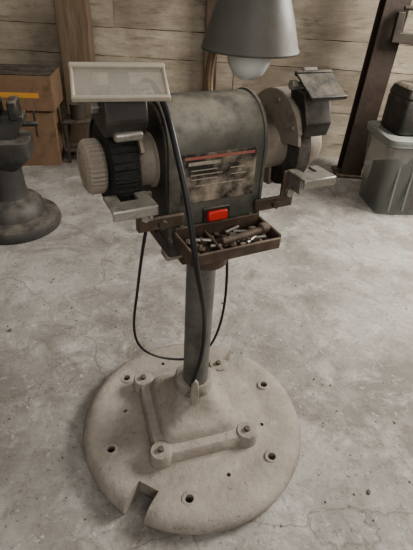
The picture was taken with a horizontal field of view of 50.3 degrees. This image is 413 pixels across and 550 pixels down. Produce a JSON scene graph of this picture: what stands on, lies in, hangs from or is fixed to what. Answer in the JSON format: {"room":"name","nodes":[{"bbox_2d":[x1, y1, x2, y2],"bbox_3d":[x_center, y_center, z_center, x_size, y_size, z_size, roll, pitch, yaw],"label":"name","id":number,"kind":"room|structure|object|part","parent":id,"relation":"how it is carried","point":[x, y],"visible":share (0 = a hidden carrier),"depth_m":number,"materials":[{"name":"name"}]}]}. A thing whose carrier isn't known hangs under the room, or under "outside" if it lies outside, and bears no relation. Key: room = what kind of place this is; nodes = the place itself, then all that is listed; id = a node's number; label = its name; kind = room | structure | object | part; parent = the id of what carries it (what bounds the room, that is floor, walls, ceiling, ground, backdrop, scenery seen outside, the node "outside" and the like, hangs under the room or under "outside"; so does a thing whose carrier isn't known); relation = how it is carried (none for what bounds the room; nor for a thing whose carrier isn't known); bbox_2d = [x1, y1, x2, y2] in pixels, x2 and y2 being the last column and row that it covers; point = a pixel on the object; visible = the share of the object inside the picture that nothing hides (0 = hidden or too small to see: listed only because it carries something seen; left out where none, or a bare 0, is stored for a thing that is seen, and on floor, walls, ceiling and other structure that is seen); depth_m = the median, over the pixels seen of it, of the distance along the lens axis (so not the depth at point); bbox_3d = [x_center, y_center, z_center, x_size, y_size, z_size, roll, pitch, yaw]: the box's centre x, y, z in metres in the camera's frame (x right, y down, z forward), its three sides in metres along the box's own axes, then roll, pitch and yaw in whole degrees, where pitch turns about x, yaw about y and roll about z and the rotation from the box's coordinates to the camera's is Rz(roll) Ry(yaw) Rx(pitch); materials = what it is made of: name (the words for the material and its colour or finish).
{"room":"workshop","nodes":[
{"label":"workshop","id":0,"kind":"room"},
{"bbox_2d":[0,141,412,549],"bbox_3d":[-0.055,0.895,0.689,6.000,0.001,6.400,3,35,0],"label":"floor","id":1,"kind":"structure","parent":0,"point":[340,294],"depth_m":1.58,"materials":[{"name":"concrete"}]},
{"bbox_2d":[0,95,60,244],"bbox_3d":[-0.970,-0.520,2.095,0.460,0.610,0.460,-5,36,-12],"label":"bench vise","id":2,"kind":"object","parent":1,"relation":"on","point":[26,216],"visible":1,"depth_m":2.09,"materials":[{"name":"metal"}]},
{"bbox_3d":[-0.785,-0.696,2.021,0.010,0.120,0.010,-5,36,-12],"label":"vise handle","id":3,"kind":"part","parent":2,"relation":"part of","materials":[{"name":"metal"}]},
{"bbox_2d":[20,105,64,165],"bbox_3d":[-1.184,-0.954,2.924,0.406,0.348,0.326,-3,36,-10],"label":"cardboard box","id":4,"kind":"object","parent":1,"relation":"on","point":[49,149],"visible":0.45,"depth_m":2.84,"materials":[{"name":"brown cardboard"}]},
{"bbox_2d":[0,63,62,110],"bbox_3d":[-1.150,-1.173,2.744,0.426,0.208,0.308,-1,35,-7],"label":"carton","id":5,"kind":"object","parent":4,"relation":"on","point":[38,87],"visible":0.96,"depth_m":2.64,"materials":[{"name":"cardboard"}]},
{"bbox_2d":[54,0,96,141],"bbox_3d":[-0.812,-1.964,2.520,0.204,2.500,0.104,4,35,0],"label":"timber post","id":6,"kind":"object","parent":1,"relation":"on","point":[73,17],"visible":0.56,"depth_m":2.81,"materials":[{"name":"brown wood"}]},
{"bbox_2d":[62,101,91,162],"bbox_3d":[-0.843,-0.959,2.943,0.190,0.368,0.190,-2,35,-8],"label":"frame","id":7,"kind":"object","parent":1,"relation":"on","point":[77,115],"visible":0.73,"depth_m":2.85,"materials":[{"name":"grey metal"}]},
{"bbox_3d":[-0.914,-0.866,2.898,0.018,0.260,0.018,-2,35,-8],"label":"leg","id":8,"kind":"part","parent":7,"relation":"part of","materials":[{"name":"grey metal"}]},
{"bbox_3d":[-0.936,-0.958,3.027,0.018,0.260,0.018,-2,35,-8],"label":"leg","id":9,"kind":"part","parent":7,"relation":"part of","materials":[{"name":"grey metal"}]},
{"bbox_2d":[67,142,78,151],"bbox_3d":[-0.848,-0.874,3.002,0.180,0.010,0.180,-2,35,-8],"label":"shelf","id":10,"kind":"object","parent":7,"relation":"attached to","point":[73,145],"depth_m":2.97,"materials":[{"name":"brown wood"}]},
{"bbox_2d":[62,114,91,123],"bbox_3d":[-0.839,-1.026,2.896,0.190,0.012,0.190,-2,35,-8],"label":"shelf","id":11,"kind":"object","parent":7,"relation":"attached to","point":[68,119],"depth_m":2.85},
{"bbox_2d":[68,62,347,534],"bbox_3d":[-0.015,0.040,1.030,0.634,1.011,0.634,4,35,0],"label":"grinder","id":12,"kind":"object","parent":1,"relation":"on","point":[214,441],"visible":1,"depth_m":0.85,"materials":[{"name":"metal"}]},
{"bbox_3d":[-0.185,-0.265,0.606,0.005,0.009,0.060,-6,66,-13],"label":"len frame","id":13,"kind":"part","parent":12,"relation":"part of","materials":[{"name":"beige metal"}]},
{"bbox_3d":[-0.128,-0.298,0.632,0.136,0.012,0.009,-6,66,-13],"label":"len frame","id":14,"kind":"part","parent":12,"relation":"part of","materials":[{"name":"beige metal"}]},
{"bbox_3d":[-0.125,-0.273,0.641,0.090,0.010,0.010,-13,38,-23],"label":"shield rod","id":15,"kind":"part","parent":12,"relation":"part of","materials":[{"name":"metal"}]},
{"bbox_3d":[-0.117,-0.244,0.608,0.136,0.009,0.006,-6,66,-13],"label":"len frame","id":16,"kind":"part","parent":12,"relation":"part of","materials":[{"name":"grey metal"}]},
{"bbox_3d":[-0.119,-0.113,0.685,0.072,0.005,0.058,-13,38,-23],"label":"plate","id":17,"kind":"part","parent":12,"relation":"part of","materials":[{"name":"metal"}]},
{"bbox_3d":[-0.134,-0.202,0.771,0.006,0.155,0.149,-13,38,-23],"label":"guard plate","id":18,"kind":"part","parent":12,"relation":"part of","materials":[{"name":"metal"}]},
{"bbox_3d":[-0.078,-0.090,0.758,0.085,0.024,0.008,-13,38,-23],"label":"arm","id":19,"kind":"part","parent":12,"relation":"part of","materials":[{"name":"metal"}]},
{"bbox_3d":[-0.059,-0.278,0.635,0.005,0.009,0.060,-6,66,-13],"label":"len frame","id":20,"kind":"part","parent":12,"relation":"part of","materials":[{"name":"grey metal"}]},
{"bbox_3d":[-0.059,-0.014,0.925,0.109,0.733,0.332,-13,38,-23],"label":"power cord","id":21,"kind":"part","parent":12,"relation":"part of","materials":[{"name":"black rubber"}]},
{"bbox_2d":[133,204,229,360],"bbox_3d":[-0.068,0.061,1.017,0.233,0.562,0.181,3,35,0],"label":"power cord","id":22,"kind":"object","parent":12,"relation":"attached to","point":[209,219],"depth_m":0.98,"materials":[{"name":"black rubber"}]},
{"bbox_3d":[0.004,-0.086,0.928,0.190,0.014,0.160,-13,38,-23],"label":"plate","id":23,"kind":"part","parent":12,"relation":"part of","materials":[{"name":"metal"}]},
{"bbox_2d":[189,159,220,166],"bbox_3d":[-0.003,-0.189,0.741,0.060,0.006,0.001,-13,38,-23],"label":"print","id":24,"kind":"object","parent":12,"relation":"on","point":[219,160],"depth_m":0.74},
{"bbox_3d":[-0.013,-0.220,0.824,0.182,0.231,0.158,-13,38,-23],"label":"motor","id":25,"kind":"part","parent":12,"relation":"part of","materials":[{"name":"grey metal"}]},
{"bbox_3d":[0.022,-0.174,0.769,0.145,0.088,0.002,-13,38,-23],"label":"plate","id":26,"kind":"part","parent":12,"relation":"part of","materials":[{"name":"beige metal"}]},
{"bbox_2d":[173,213,281,266],"bbox_3d":[0.038,-0.067,0.797,0.182,0.035,0.082,-13,38,-23],"label":"tray","id":27,"kind":"object","parent":12,"relation":"on","point":[219,238],"depth_m":0.79,"materials":[{"name":"metal"}]},
{"bbox_2d":[201,0,299,90],"bbox_3d":[0.081,-0.454,0.757,0.176,0.379,0.182,4,35,0],"label":"gooseneck lamp","id":28,"kind":"object","parent":12,"relation":"attached to","point":[251,33],"visible":0.92,"depth_m":0.72,"materials":[{"name":"metal"}]},
{"bbox_3d":[0.079,-0.424,0.775,0.082,0.150,0.082,3,35,0],"label":"bulb","id":29,"kind":"part","parent":28,"relation":"part of","materials":[{"name":"white glass"}]},
{"bbox_3d":[0.083,-0.491,0.728,0.176,0.215,0.176,3,35,0],"label":"lamp shade","id":30,"kind":"part","parent":28,"relation":"part of","materials":[{"name":"metal"}]},
{"bbox_3d":[0.129,-0.140,0.847,0.085,0.024,0.008,-13,38,-23],"label":"arm","id":31,"kind":"part","parent":12,"relation":"part of"},
{"bbox_3d":[0.128,-0.271,0.872,0.006,0.184,0.183,-13,38,-23],"label":"guard plate","id":32,"kind":"part","parent":12,"relation":"part of","materials":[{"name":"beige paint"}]},
{"bbox_3d":[0.196,-0.188,0.820,0.072,0.005,0.058,-13,38,-23],"label":"plate","id":33,"kind":"part","parent":12,"relation":"part of","materials":[{"name":"metal"}]},
{"bbox_3d":[0.188,-0.354,0.771,0.078,0.008,0.007,-13,68,-23],"label":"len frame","id":34,"kind":"part","parent":12,"relation":"part of","materials":[{"name":"grey metal"}]},
{"bbox_3d":[0.209,-0.302,0.751,0.078,0.008,0.007,-13,68,-23],"label":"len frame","id":35,"kind":"part","parent":12,"relation":"part of","materials":[{"name":"grey metal"}]},
{"bbox_2d":[7,161,410,526],"bbox_3d":[0.005,-0.080,2.080,2.601,0.007,2.800,4,35,0],"label":"debris","id":36,"kind":"object","parent":1,"relation":"on","point":[368,490],"visible":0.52,"depth_m":1.49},
{"bbox_2d":[203,0,216,90],"bbox_3d":[0.058,-1.934,2.553,0.090,2.500,0.064,4,35,0],"label":"stud","id":37,"kind":"object","parent":1,"relation":"on","point":[210,4],"visible":0.31,"depth_m":2.79,"materials":[{"name":"brown wood"}]},
{"bbox_2d":[331,166,361,178],"bbox_3d":[0.986,-0.714,3.060,0.200,0.012,0.180,5,35,-1],"label":"plate","id":38,"kind":"object","parent":1,"relation":"on","point":[336,170],"visible":0.49,"depth_m":3.00,"materials":[{"name":"metal"}]},
{"bbox_2d":[337,0,411,175],"bbox_3d":[1.080,-1.727,2.348,0.141,2.500,0.124,5,35,-1],"label":"support column","id":39,"kind":"structure","parent":38,"relation":"on","point":[380,55],"depth_m":2.69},
{"bbox_2d":[390,5,412,44],"bbox_3d":[1.202,-1.394,2.441,0.310,0.220,0.040,4,35,0],"label":"clamp","id":40,"kind":"object","parent":39,"relation":"attached to","point":[397,36],"visible":1,"depth_m":2.46,"materials":[{"name":"grey metal"}]},
{"bbox_2d":[359,120,412,214],"bbox_3d":[1.190,-0.619,2.568,0.520,0.445,0.390,0,35,-5],"label":"storage bin","id":41,"kind":"object","parent":1,"relation":"on","point":[386,186],"visible":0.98,"depth_m":2.46,"materials":[{"name":"plastic"}]},
{"bbox_3d":[1.201,-0.793,2.446,0.520,0.020,0.390,0,35,-5],"label":"lid","id":42,"kind":"part","parent":41,"relation":"part of","materials":[{"name":"grey plastic"}]},
{"bbox_2d":[381,80,412,134],"bbox_3d":[1.210,-0.933,2.380,0.400,0.284,0.248,-2,35,-8],"label":"tool case","id":43,"kind":"object","parent":41,"relation":"on","point":[397,117],"visible":1,"depth_m":2.33,"materials":[{"name":"plastic"}]},
{"bbox_3d":[0.124,-2.034,2.614,6.000,2.600,0.060,3,35,0],"label":"backing","id":44,"kind":"object","parent":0,"visible":0},
{"bbox_2d":[0,0,113,26],"bbox_3d":[-1.744,-1.796,2.800,2.300,0.260,0.032,4,35,0],"label":"board","id":45,"kind":"object","parent":44,"relation":"attached to","point":[39,11],"visible":0.65,"depth_m":2.83,"materials":[{"name":"beige wood"}]},
{"bbox_2d":[60,96,67,117],"bbox_3d":[-1.377,-1.234,3.178,3.100,0.156,0.032,4,35,0],"label":"board","id":46,"kind":"object","parent":44,"relation":"attached to","point":[63,106],"visible":0.02,"depth_m":3.17,"materials":[{"name":"brown wood"}]},
{"bbox_2d":[61,118,69,141],"bbox_3d":[-1.785,-1.125,3.271,2.300,0.171,0.032,4,35,0],"label":"board","id":47,"kind":"object","parent":44,"relation":"attached to","point":[61,118],"visible":0.02,"depth_m":3.27,"materials":[{"name":"brown wood"}]},
{"bbox_2d":[0,20,227,62],"bbox_3d":[-1.355,-1.599,2.929,3.100,0.170,0.032,4,35,0],"label":"board","id":48,"kind":"object","parent":44,"relation":"attached to","point":[16,35],"visible":0.74,"depth_m":2.92,"materials":[{"name":"beige wood"}]},
{"bbox_2d":[0,49,232,95],"bbox_3d":[-1.366,-1.415,3.058,3.100,0.281,0.032,4,35,0],"label":"board","id":49,"kind":"object","parent":44,"relation":"attached to","point":[182,75],"visible":0.34,"depth_m":3.01,"materials":[{"name":"beige wood"}]},
{"bbox_2d":[113,0,412,44],"bbox_3d":[0.754,-1.647,2.805,2.700,0.260,0.032,4,35,0],"label":"board","id":50,"kind":"object","parent":44,"relation":"attached to","point":[340,20],"visible":0.62,"depth_m":2.81,"materials":[{"name":"beige wood"}]},
{"bbox_2d":[232,65,412,115],"bbox_3d":[1.629,-1.229,3.054,2.898,0.280,0.032,4,35,0],"label":"board","id":51,"kind":"object","parent":44,"relation":"attached to","point":[274,76],"visible":0.3,"depth_m":3.02,"materials":[{"name":"brown wood"}]},
{"bbox_2d":[317,134,344,157],"bbox_3d":[0.513,-0.986,3.272,2.300,0.170,0.032,4,35,0],"label":"board","id":52,"kind":"object","parent":44,"relation":"attached to","point":[331,146],"visible":0.08,"depth_m":3.26,"materials":[{"name":"beige wood"}]},
{"bbox_2d":[270,38,412,73],"bbox_3d":[1.342,-1.432,2.925,2.300,0.170,0.032,4,35,0],"label":"board","id":53,"kind":"object","parent":44,"relation":"attached to","point":[324,54],"visible":0.47,"depth_m":2.92,"materials":[{"name":"beige wood"}]},
{"bbox_2d":[327,112,382,134],"bbox_3d":[1.320,-1.072,3.183,2.300,0.156,0.032,4,35,0],"label":"board","id":54,"kind":"object","parent":44,"relation":"attached to","point":[339,121],"visible":0.15,"depth_m":3.17,"materials":[{"name":"brown wood"}]}
]}

